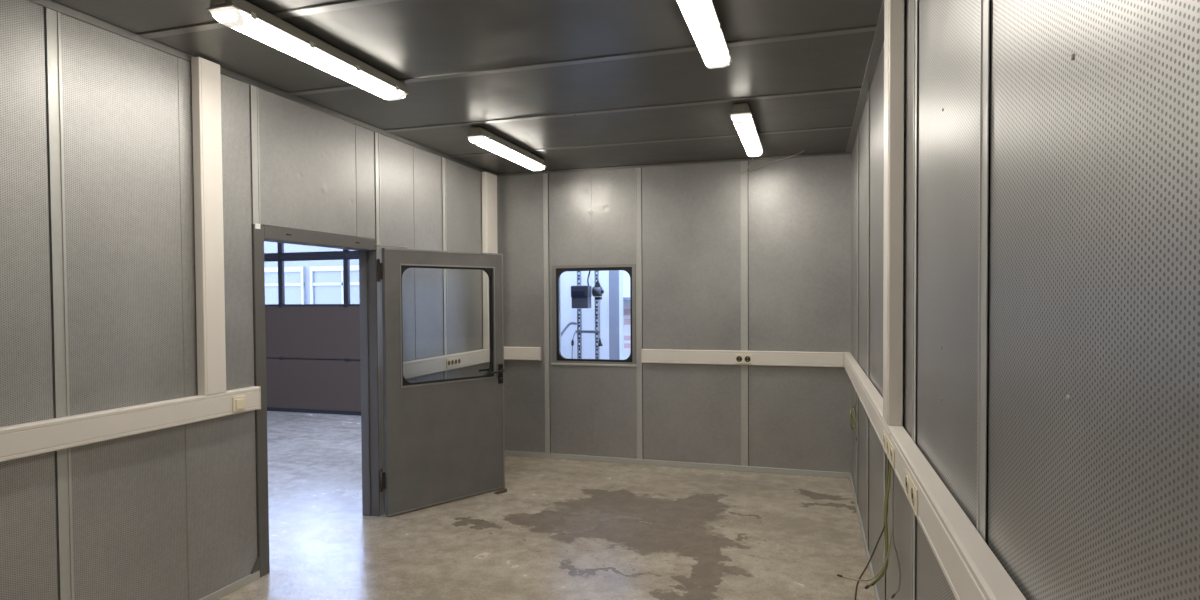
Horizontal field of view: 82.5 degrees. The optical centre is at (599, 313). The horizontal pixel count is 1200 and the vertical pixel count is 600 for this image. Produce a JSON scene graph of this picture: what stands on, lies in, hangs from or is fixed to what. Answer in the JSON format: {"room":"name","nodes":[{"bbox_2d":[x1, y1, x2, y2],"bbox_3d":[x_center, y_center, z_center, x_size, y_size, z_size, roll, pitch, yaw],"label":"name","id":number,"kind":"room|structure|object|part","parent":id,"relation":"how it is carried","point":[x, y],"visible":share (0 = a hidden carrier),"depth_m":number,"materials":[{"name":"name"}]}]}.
{"room":"industrial test room","nodes":[
{"label":"industrial test room","id":0,"kind":"room"},
{"bbox_2d":[0,0,489,599],"bbox_3d":[-2.253,0.116,3.176,0.123,2.850,8.173,0,1,17],"label":"wall","id":1,"kind":"structure","parent":0,"point":[98,279],"depth_m":3.24,"materials":[{"name":"metal"}]},
{"bbox_3d":[-2.288,0.122,2.895,0.026,2.850,0.054,0,1,17],"label":"joint rail","id":2,"kind":"part","parent":1,"relation":"part of","materials":[{"name":"metal"}]},
{"bbox_2d":[0,386,260,461],"bbox_3d":[-2.636,0.535,1.625,0.053,0.132,4.716,0,1,17],"label":"duct","id":3,"kind":"object","parent":1,"relation":"attached to","point":[17,441],"visible":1,"depth_m":3.06,"materials":[{"name":"beige plastic"}]},
{"bbox_2d":[232,395,245,411],"bbox_3d":[-1.959,0.493,3.719,0.016,0.082,0.085,0,1,17],"label":"outlet","id":4,"kind":"object","parent":3,"relation":"attached to","point":[239,402],"visible":1,"depth_m":3.71,"materials":[{"name":"beige plastic"}]},
{"bbox_2d":[191,57,225,394],"bbox_3d":[-2.038,-0.443,3.570,0.054,1.730,0.135,0,1,17],"label":"duct","id":5,"kind":"object","parent":1,"relation":"attached to","point":[206,83],"visible":1,"depth_m":3.54,"materials":[{"name":"beige plastic"}]},
{"bbox_2d":[199,570,259,599],"bbox_3d":[-2.656,1.556,1.665,0.012,0.045,4.750,0,1,17],"label":"baseboard","id":6,"kind":"structure","parent":1,"relation":"attached to","point":[220,593],"depth_m":3.74,"materials":[{"name":"metal"}]},
{"bbox_3d":[-1.976,-0.914,3.910,0.026,0.828,0.055,0,1,17],"label":"joint rail","id":7,"kind":"part","parent":1,"relation":"part of","materials":[{"name":"metal"}]},
{"bbox_2d":[27,0,497,177],"bbox_3d":[-2.205,-1.291,3.126,0.012,0.035,7.943,0,1,17],"label":"trim","id":8,"kind":"structure","parent":1,"relation":"attached to","point":[49,4],"depth_m":3.75,"materials":[{"name":"metal"}]},
{"bbox_2d":[250,223,379,576],"bbox_3d":[-1.863,0.492,4.453,0.140,2.034,1.215,0,1,17],"label":"door frame","id":9,"kind":"structure","parent":1,"relation":"attached to","point":[366,248],"depth_m":4.58,"materials":[{"name":"grey metal"}]},
{"bbox_3d":[-1.969,1.438,3.905,0.010,0.080,0.060,0,1,17],"label":"corner plate","id":10,"kind":"part","parent":9,"relation":"part of","materials":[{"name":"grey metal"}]},
{"bbox_3d":[-2.014,0.506,3.966,0.137,2.030,0.075,0,1,17],"label":"frame post","id":11,"kind":"part","parent":9,"relation":"part of","materials":[{"name":"grey metal"}]},
{"bbox_3d":[-1.692,0.519,5.022,0.133,1.952,0.028,0,1,17],"label":"frame post","id":12,"kind":"part","parent":9,"relation":"part of","materials":[{"name":"grey metal"}]},
{"bbox_3d":[-1.631,0.069,5.038,0.026,2.850,0.053,0,1,17],"label":"joint rail","id":13,"kind":"part","parent":1,"relation":"part of","materials":[{"name":"metal"}]},
{"bbox_2d":[374,245,504,515],"bbox_3d":[-1.213,0.483,5.344,0.180,1.979,1.108,1,2,45],"label":"door","id":14,"kind":"structure","parent":1,"relation":"in","point":[444,439],"depth_m":5.28,"materials":[{"name":"grey paint"}]},
{"bbox_3d":[-1.592,-0.304,4.970,0.012,0.120,0.028,1,2,45],"label":"hinge plate","id":15,"kind":"part","parent":14,"relation":"part of","materials":[{"name":"metal"}]},
{"bbox_3d":[-1.583,1.225,5.005,0.012,0.120,0.028,1,2,45],"label":"hinge plate","id":16,"kind":"part","parent":14,"relation":"part of","materials":[{"name":"metal"}]},
{"bbox_3d":[-1.542,-0.491,5.031,0.241,0.012,0.017,-2,2,-41],"label":"stay rod","id":17,"kind":"part","parent":14,"relation":"part of","materials":[{"name":"grey metal"}]},
{"bbox_3d":[-0.846,0.479,5.625,0.057,0.032,0.139,1,2,45],"label":"lever","id":18,"kind":"part","parent":14,"relation":"part of","materials":[{"name":"black plastic"}]},
{"bbox_3d":[-0.827,0.503,5.692,0.010,0.162,0.046,1,2,45],"label":"handle plate","id":19,"kind":"part","parent":14,"relation":"part of","materials":[{"name":"black plastic"}]},
{"bbox_3d":[-1.351,0.047,5.950,0.026,2.850,0.058,0,1,17],"label":"joint rail","id":20,"kind":"part","parent":1,"relation":"part of","materials":[{"name":"metal"}]},
{"bbox_2d":[403,349,489,378],"bbox_3d":[-1.286,0.426,6.025,0.053,0.132,1.943,0,1,17],"label":"duct","id":21,"kind":"object","parent":1,"relation":"attached to","point":[420,367],"visible":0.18,"depth_m":5.74,"materials":[{"name":"beige plastic"}]},
{"bbox_2d":[446,356,460,367],"bbox_3d":[-1.277,0.424,5.946,0.013,0.081,0.246,0,1,17],"label":"outlet","id":22,"kind":"object","parent":21,"relation":"attached to","point":[455,361],"visible":1,"depth_m":5.94,"materials":[{"name":"beige plastic"}]},
{"bbox_2d":[482,172,497,348],"bbox_3d":[-1.075,-0.509,6.708,0.054,1.706,0.235,0,1,17],"label":"duct","id":23,"kind":"object","parent":1,"relation":"attached to","point":[489,181],"visible":0.55,"depth_m":6.61,"materials":[{"name":"beige plastic"}]},
{"bbox_2d":[51,0,882,173],"bbox_3d":[-0.598,-1.349,2.631,3.605,0.096,8.173,0,1,17],"label":"ceiling","id":24,"kind":"structure","parent":0,"point":[571,84],"depth_m":3.71,"materials":[{"name":"metal"}]},
{"bbox_3d":[-0.563,-1.316,2.743,3.375,0.024,0.056,0,1,17],"label":"joint rail","id":25,"kind":"part","parent":24,"relation":"part of","materials":[{"name":"metal"}]},
{"bbox_2d":[206,0,408,100],"bbox_3d":[-1.354,-1.260,3.372,0.134,0.107,1.274,0,1,17],"label":"ceiling lamp","id":26,"kind":"object","parent":24,"relation":"attached to","point":[242,16],"visible":1,"depth_m":3.16,"materials":[{"name":"white plastic"}]},
{"bbox_2d":[209,7,244,27],"bbox_3d":[-1.526,-1.216,2.812,0.120,0.046,0.086,0,1,17],"label":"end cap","id":27,"kind":"object","parent":26,"relation":"attached to","point":[232,17],"depth_m":2.80,"materials":[{"name":"white plastic"}]},
{"bbox_2d":[385,93,406,100],"bbox_3d":[-1.182,-1.243,3.933,0.120,0.046,0.086,0,1,17],"label":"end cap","id":28,"kind":"object","parent":26,"relation":"attached to","point":[397,96],"depth_m":3.90,"materials":[{"name":"white plastic"}]},
{"bbox_2d":[466,127,546,170],"bbox_3d":[-0.727,-1.315,5.584,0.134,0.107,1.274,0,1,17],"label":"ceiling lamp","id":29,"kind":"object","parent":24,"relation":"attached to","point":[479,136],"visible":1,"depth_m":5.38,"materials":[{"name":"white plastic"}]},
{"bbox_2d":[468,136,485,144],"bbox_3d":[-0.899,-1.270,5.025,0.120,0.046,0.086,0,1,17],"label":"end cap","id":30,"kind":"object","parent":29,"relation":"attached to","point":[477,140],"depth_m":5.01,"materials":[{"name":"white plastic"}]},
{"bbox_2d":[469,137,543,169],"bbox_3d":[-0.727,-1.285,5.585,0.116,0.043,1.242,0,1,17],"label":"diffuser","id":31,"kind":"object","parent":29,"relation":"attached to","point":[492,144],"depth_m":5.44,"materials":[{"name":"white plastic"}]},
{"bbox_3d":[-0.280,-1.339,3.666,3.375,0.024,0.056,0,1,17],"label":"joint rail","id":32,"kind":"part","parent":24,"relation":"part of","materials":[{"name":"metal"}]},
{"bbox_3d":[0.006,-1.362,4.598,3.375,0.024,0.056,0,1,17],"label":"joint rail","id":33,"kind":"part","parent":24,"relation":"part of","materials":[{"name":"metal"}]},
{"bbox_3d":[0.290,-1.385,5.525,3.375,0.024,0.056,0,1,17],"label":"joint rail","id":34,"kind":"part","parent":24,"relation":"part of","materials":[{"name":"metal"}]},
{"bbox_2d":[676,0,731,68],"bbox_3d":[0.412,-1.259,2.850,0.134,0.107,1.274,0,1,17],"label":"ceiling lamp","id":35,"kind":"object","parent":24,"relation":"attached to","point":[701,18],"visible":1,"depth_m":2.96,"materials":[{"name":"white plastic"}]},
{"bbox_2d":[705,59,729,68],"bbox_3d":[0.585,-1.242,3.411,0.120,0.046,0.086,0,1,17],"label":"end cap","id":36,"kind":"object","parent":35,"relation":"attached to","point":[726,63],"depth_m":3.38,"materials":[{"name":"white plastic"}]},
{"bbox_2d":[730,103,762,156],"bbox_3d":[1.089,-1.313,5.017,0.134,0.107,1.274,0,1,17],"label":"ceiling lamp","id":37,"kind":"object","parent":24,"relation":"attached to","point":[741,116],"visible":1,"depth_m":4.70,"materials":[{"name":"white plastic"}]},
{"bbox_2d":[731,113,749,123],"bbox_3d":[0.917,-1.268,4.457,0.120,0.046,0.086,0,1,17],"label":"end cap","id":38,"kind":"object","parent":37,"relation":"attached to","point":[738,118],"depth_m":4.44,"materials":[{"name":"white plastic"}]},
{"bbox_2d":[732,115,761,155],"bbox_3d":[1.089,-1.283,5.017,0.116,0.043,1.242,0,1,17],"label":"diffuser","id":39,"kind":"object","parent":37,"relation":"attached to","point":[745,126],"depth_m":4.84,"materials":[{"name":"white plastic"}]},
{"bbox_2d":[218,411,875,599],"bbox_3d":[-3.434,1.594,3.814,17.200,0.120,12.000,0,1,17],"label":"floor","id":40,"kind":"structure","parent":0,"point":[561,529],"depth_m":4.61,"materials":[{"name":"concrete"}]},
{"bbox_2d":[494,488,506,493],"bbox_3d":[-0.817,1.462,5.623,0.100,0.028,0.044,-2,2,-45],"label":"wedge","id":41,"kind":"object","parent":40,"relation":"on","point":[503,490],"visible":1,"depth_m":5.62,"materials":[{"name":"brown wood"}]},
{"bbox_2d":[561,271,603,358],"bbox_3d":[-0.284,-0.059,7.881,0.748,2.960,0.400,0,1,17],"label":"chain hoist","id":42,"kind":"object","parent":40,"relation":"on","point":[581,295],"visible":0.43,"depth_m":7.78,"materials":[{"name":"grey metal"}]},
{"bbox_3d":[-0.245,-0.220,7.696,0.165,0.060,0.007,0,1,17],"label":"plate","id":43,"kind":"part","parent":42,"relation":"part of","materials":[{"name":"black metal"}]},
{"bbox_3d":[-0.237,-0.050,7.867,0.026,2.762,0.032,0,1,17],"label":"chain","id":44,"kind":"part","parent":42,"relation":"part of","materials":[{"name":"grey metal"}]},
{"bbox_3d":[-0.237,-0.054,7.867,0.044,2.850,0.040,0,1,17],"label":"guide rail","id":45,"kind":"part","parent":42,"relation":"part of","materials":[{"name":"grey metal"}]},
{"bbox_3d":[-0.034,-0.054,7.804,0.044,2.850,0.040,0,1,17],"label":"guide rail","id":46,"kind":"part","parent":42,"relation":"part of","materials":[{"name":"grey metal"}]},
{"bbox_3d":[-0.034,-0.050,7.804,0.026,2.762,0.032,0,1,17],"label":"chain","id":47,"kind":"part","parent":42,"relation":"part of","materials":[{"name":"grey metal"}]},
{"bbox_3d":[-0.029,-0.243,7.735,0.095,0.110,0.110,0,1,17],"label":"winch motor","id":48,"kind":"part","parent":42,"relation":"part of","materials":[{"name":"grey metal"}]},
{"bbox_2d":[609,270,622,359],"bbox_3d":[0.183,-0.683,7.915,0.125,4.200,0.170,0,1,17],"label":"column","id":49,"kind":"structure","parent":40,"relation":"on","point":[615,276],"depth_m":7.85,"materials":[{"name":"grey paint"}]},
{"bbox_2d":[561,270,630,359],"bbox_3d":[-1.841,-0.746,8.996,17.200,4.300,0.250,0,1,17],"label":"wall","id":50,"kind":"structure","parent":0,"point":[568,278],"depth_m":8.37,"materials":[{"name":"white paint"}]},
{"bbox_2d":[264,243,360,415],"bbox_3d":[-4.541,-0.418,9.743,4.400,3.644,0.060,0,1,17],"label":"door","id":51,"kind":"structure","parent":50,"relation":"in","point":[313,350],"depth_m":9.59,"materials":[{"name":"grey metal"}]},
{"bbox_2d":[623,306,630,328],"bbox_3d":[0.339,0.049,8.212,0.170,0.280,0.006,0,1,17],"label":"notice sheet","id":52,"kind":"object","parent":50,"relation":"attached to","point":[626,309],"visible":0.52,"depth_m":8.22,"materials":[{"name":"white paper"}]},
{"bbox_2d":[623,333,630,350],"bbox_3d":[0.341,0.349,8.219,0.170,0.220,0.006,0,1,17],"label":"notice sheet","id":53,"kind":"object","parent":50,"relation":"attached to","point":[626,336],"visible":0.52,"depth_m":8.22,"materials":[{"name":"white paper"}]},
{"bbox_2d":[497,153,851,472],"bbox_3d":[0.647,0.022,6.495,3.490,2.850,0.123,0,1,17],"label":"wall","id":54,"kind":"structure","parent":0,"point":[759,259],"depth_m":6.37,"materials":[{"name":"metal"}]},
{"bbox_2d":[504,347,541,360],"bbox_3d":[-0.787,0.404,6.852,0.412,0.132,0.053,0,1,17],"label":"duct","id":55,"kind":"object","parent":54,"relation":"attached to","point":[510,353],"visible":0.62,"depth_m":6.82,"materials":[{"name":"beige plastic"}]},
{"bbox_3d":[-0.528,0.022,6.805,0.050,2.850,0.026,0,1,17],"label":"joint rail","id":56,"kind":"part","parent":54,"relation":"part of","materials":[{"name":"metal"}]},
{"bbox_2d":[551,264,636,366],"bbox_3d":[-0.050,0.020,6.707,0.870,0.981,0.147,0,1,17],"label":"window","id":57,"kind":"structure","parent":54,"relation":"in","point":[557,358],"depth_m":6.68,"materials":[{"name":"grey metal"}]},
{"bbox_3d":[-0.065,0.502,6.658,0.870,0.020,0.022,0,1,17],"label":"sill","id":58,"kind":"part","parent":57,"relation":"part of","materials":[{"name":"metal"}]},
{"bbox_3d":[0.375,0.023,6.528,0.056,2.850,0.026,0,1,17],"label":"joint rail","id":59,"kind":"part","parent":54,"relation":"part of","materials":[{"name":"metal"}]},
{"bbox_2d":[497,152,849,175],"bbox_3d":[0.566,-1.390,6.422,3.351,0.022,0.012,0,1,17],"label":"trim","id":60,"kind":"structure","parent":54,"relation":"attached to","point":[836,153],"depth_m":6.36,"materials":[{"name":"metal"}]},
{"bbox_2d":[505,450,848,478],"bbox_3d":[0.583,1.423,6.487,3.351,0.050,0.012,0,1,17],"label":"baseboard","id":61,"kind":"structure","parent":54,"relation":"attached to","point":[508,453],"depth_m":6.42,"materials":[{"name":"metal"}]},
{"bbox_2d":[641,349,843,367],"bbox_3d":[1.259,0.406,6.224,1.803,0.132,0.053,0,1,17],"label":"duct","id":62,"kind":"object","parent":54,"relation":"attached to","point":[677,356],"visible":1,"depth_m":6.18,"materials":[{"name":"beige plastic"}]},
{"bbox_2d":[735,354,751,363],"bbox_3d":[1.296,0.414,6.180,0.148,0.082,0.012,0,1,17],"label":"outlet","id":63,"kind":"object","parent":62,"relation":"attached to","point":[739,358],"visible":1,"depth_m":6.18,"materials":[{"name":"beige plastic"}]},
{"bbox_3d":[1.317,0.024,6.238,0.062,2.850,0.026,0,1,17],"label":"joint rail","id":64,"kind":"part","parent":54,"relation":"part of","materials":[{"name":"metal"}]},
{"bbox_2d":[740,150,803,174],"bbox_3d":[1.521,-1.317,6.041,0.617,0.143,0.085,1,2,39],"label":"wire","id":65,"kind":"object","parent":54,"relation":"attached to","point":[803,150],"visible":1,"depth_m":6.07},
{"bbox_2d":[851,0,1199,599],"bbox_3d":[1.062,0.120,2.108,0.122,2.850,8.076,0,1,17],"label":"wall","id":66,"kind":"structure","parent":0,"point":[1051,231],"depth_m":1.03,"materials":[{"name":"metal"}]},
{"bbox_3d":[1.923,0.047,5.080,0.025,2.850,0.066,0,1,17],"label":"joint rail","id":67,"kind":"part","parent":66,"relation":"part of","materials":[{"name":"metal"}]},
{"bbox_2d":[845,0,883,152],"bbox_3d":[0.990,-1.300,2.139,0.050,0.012,7.931,0,1,17],"label":"trim","id":68,"kind":"structure","parent":66,"relation":"attached to","point":[878,39],"depth_m":3.85,"materials":[{"name":"metal"}]},
{"bbox_2d":[849,473,879,599],"bbox_3d":[1.027,1.518,2.204,0.012,0.050,7.943,0,1,17],"label":"baseboard","id":69,"kind":"structure","parent":66,"relation":"attached to","point":[875,589],"depth_m":4.39,"materials":[{"name":"metal"}]},
{"bbox_3d":[1.640,0.070,4.158,0.025,2.850,0.066,0,1,17],"label":"joint rail","id":70,"kind":"part","parent":66,"relation":"part of","materials":[{"name":"metal"}]},
{"bbox_3d":[1.354,0.093,3.226,0.025,2.850,0.066,0,1,17],"label":"joint rail","id":71,"kind":"part","parent":66,"relation":"part of","materials":[{"name":"metal"}]},
{"bbox_2d":[883,0,903,425],"bbox_3d":[1.135,-0.440,2.649,0.054,1.729,0.180,0,1,17],"label":"duct","id":72,"kind":"object","parent":66,"relation":"attached to","point":[893,9],"visible":1,"depth_m":2.57,"materials":[{"name":"beige plastic"}]},
{"bbox_3d":[1.074,0.115,2.313,0.025,2.850,0.066,0,1,17],"label":"joint rail","id":73,"kind":"part","parent":66,"relation":"part of","materials":[{"name":"metal"}]},
{"bbox_2d":[844,352,1025,599],"bbox_3d":[0.995,0.500,2.193,0.053,0.132,7.933,0,1,17],"label":"duct","id":74,"kind":"object","parent":66,"relation":"attached to","point":[970,568],"visible":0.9,"depth_m":1.57,"materials":[{"name":"beige plastic"}]},
{"bbox_2d":[850,393,856,440],"bbox_3d":[1.922,0.720,5.194,0.056,0.471,0.137,0,1,17],"label":"cable coil","id":75,"kind":"object","parent":74,"relation":"hanging from","point":[854,426],"visible":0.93,"depth_m":5.17,"materials":[{"name":"rubber"}]},
{"bbox_2d":[837,465,892,580],"bbox_3d":[1.076,0.819,2.777,0.216,0.548,0.009,0,1,17],"label":"cable","id":76,"kind":"object","parent":74,"relation":"hanging from","point":[883,566],"visible":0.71,"depth_m":2.76,"materials":[{"name":"rubber"}]},
{"bbox_2d":[855,459,888,599],"bbox_3d":[1.095,1.036,2.932,0.090,0.989,0.264,-1,2,-34],"label":"cable","id":77,"kind":"object","parent":74,"relation":"hanging from","point":[864,570],"visible":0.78,"depth_m":2.86,"materials":[{"name":"rubber"}]},
{"bbox_2d":[865,461,890,588],"bbox_3d":[1.150,0.846,2.828,0.105,0.606,0.013,0,1,17],"label":"cable","id":78,"kind":"object","parent":74,"relation":"hanging from","point":[867,586],"visible":0.86,"depth_m":2.82,"materials":[{"name":"plastic"}]},
{"bbox_2d":[871,457,887,585],"bbox_3d":[1.180,0.849,2.882,0.074,0.614,0.011,0,1,17],"label":"cable","id":79,"kind":"object","parent":74,"relation":"hanging from","point":[887,457],"visible":0.54,"depth_m":2.87,"materials":[{"name":"rubber"}]},
{"bbox_2d":[883,429,894,467],"bbox_3d":[1.076,0.501,2.554,0.006,0.066,0.370,0,1,17],"label":"outlet","id":80,"kind":"object","parent":74,"relation":"attached to","point":[887,445],"visible":1,"depth_m":2.51,"materials":[{"name":"beige plastic"}]},
{"bbox_2d":[891,468,900,598],"bbox_3d":[1.147,0.829,2.650,0.035,0.563,0.009,0,1,17],"label":"cable","id":81,"kind":"object","parent":74,"relation":"hanging from","point":[896,592],"visible":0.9,"depth_m":2.65,"materials":[{"name":"plastic"}]},
{"bbox_2d":[905,468,917,514],"bbox_3d":[0.902,0.515,1.991,0.006,0.070,0.250,0,1,17],"label":"outlet","id":82,"kind":"object","parent":74,"relation":"attached to","point":[911,490],"visible":1,"depth_m":1.95,"materials":[{"name":"beige plastic"}]},
{"bbox_3d":[0.794,0.138,1.400,0.025,2.850,0.066,0,1,17],"label":"joint rail","id":83,"kind":"part","parent":66,"relation":"part of","materials":[{"name":"metal"}]},
{"label":"outside","id":84,"kind":"structure","parent":0,"visible":0},
{"bbox_3d":[-10.920,1.388,15.209,38.200,0.100,5.400,0,1,17],"label":"ground","id":85,"kind":"structure","parent":84,"visible":0},
{"bbox_2d":[264,241,359,303],"bbox_3d":[-12.009,-0.609,18.811,34.000,3.700,1.060,0,1,17],"label":"neighbouring building","id":86,"kind":"structure","parent":85,"relation":"on","point":[315,281],"depth_m":16.77,"materials":[{"name":"white"}]}
]}

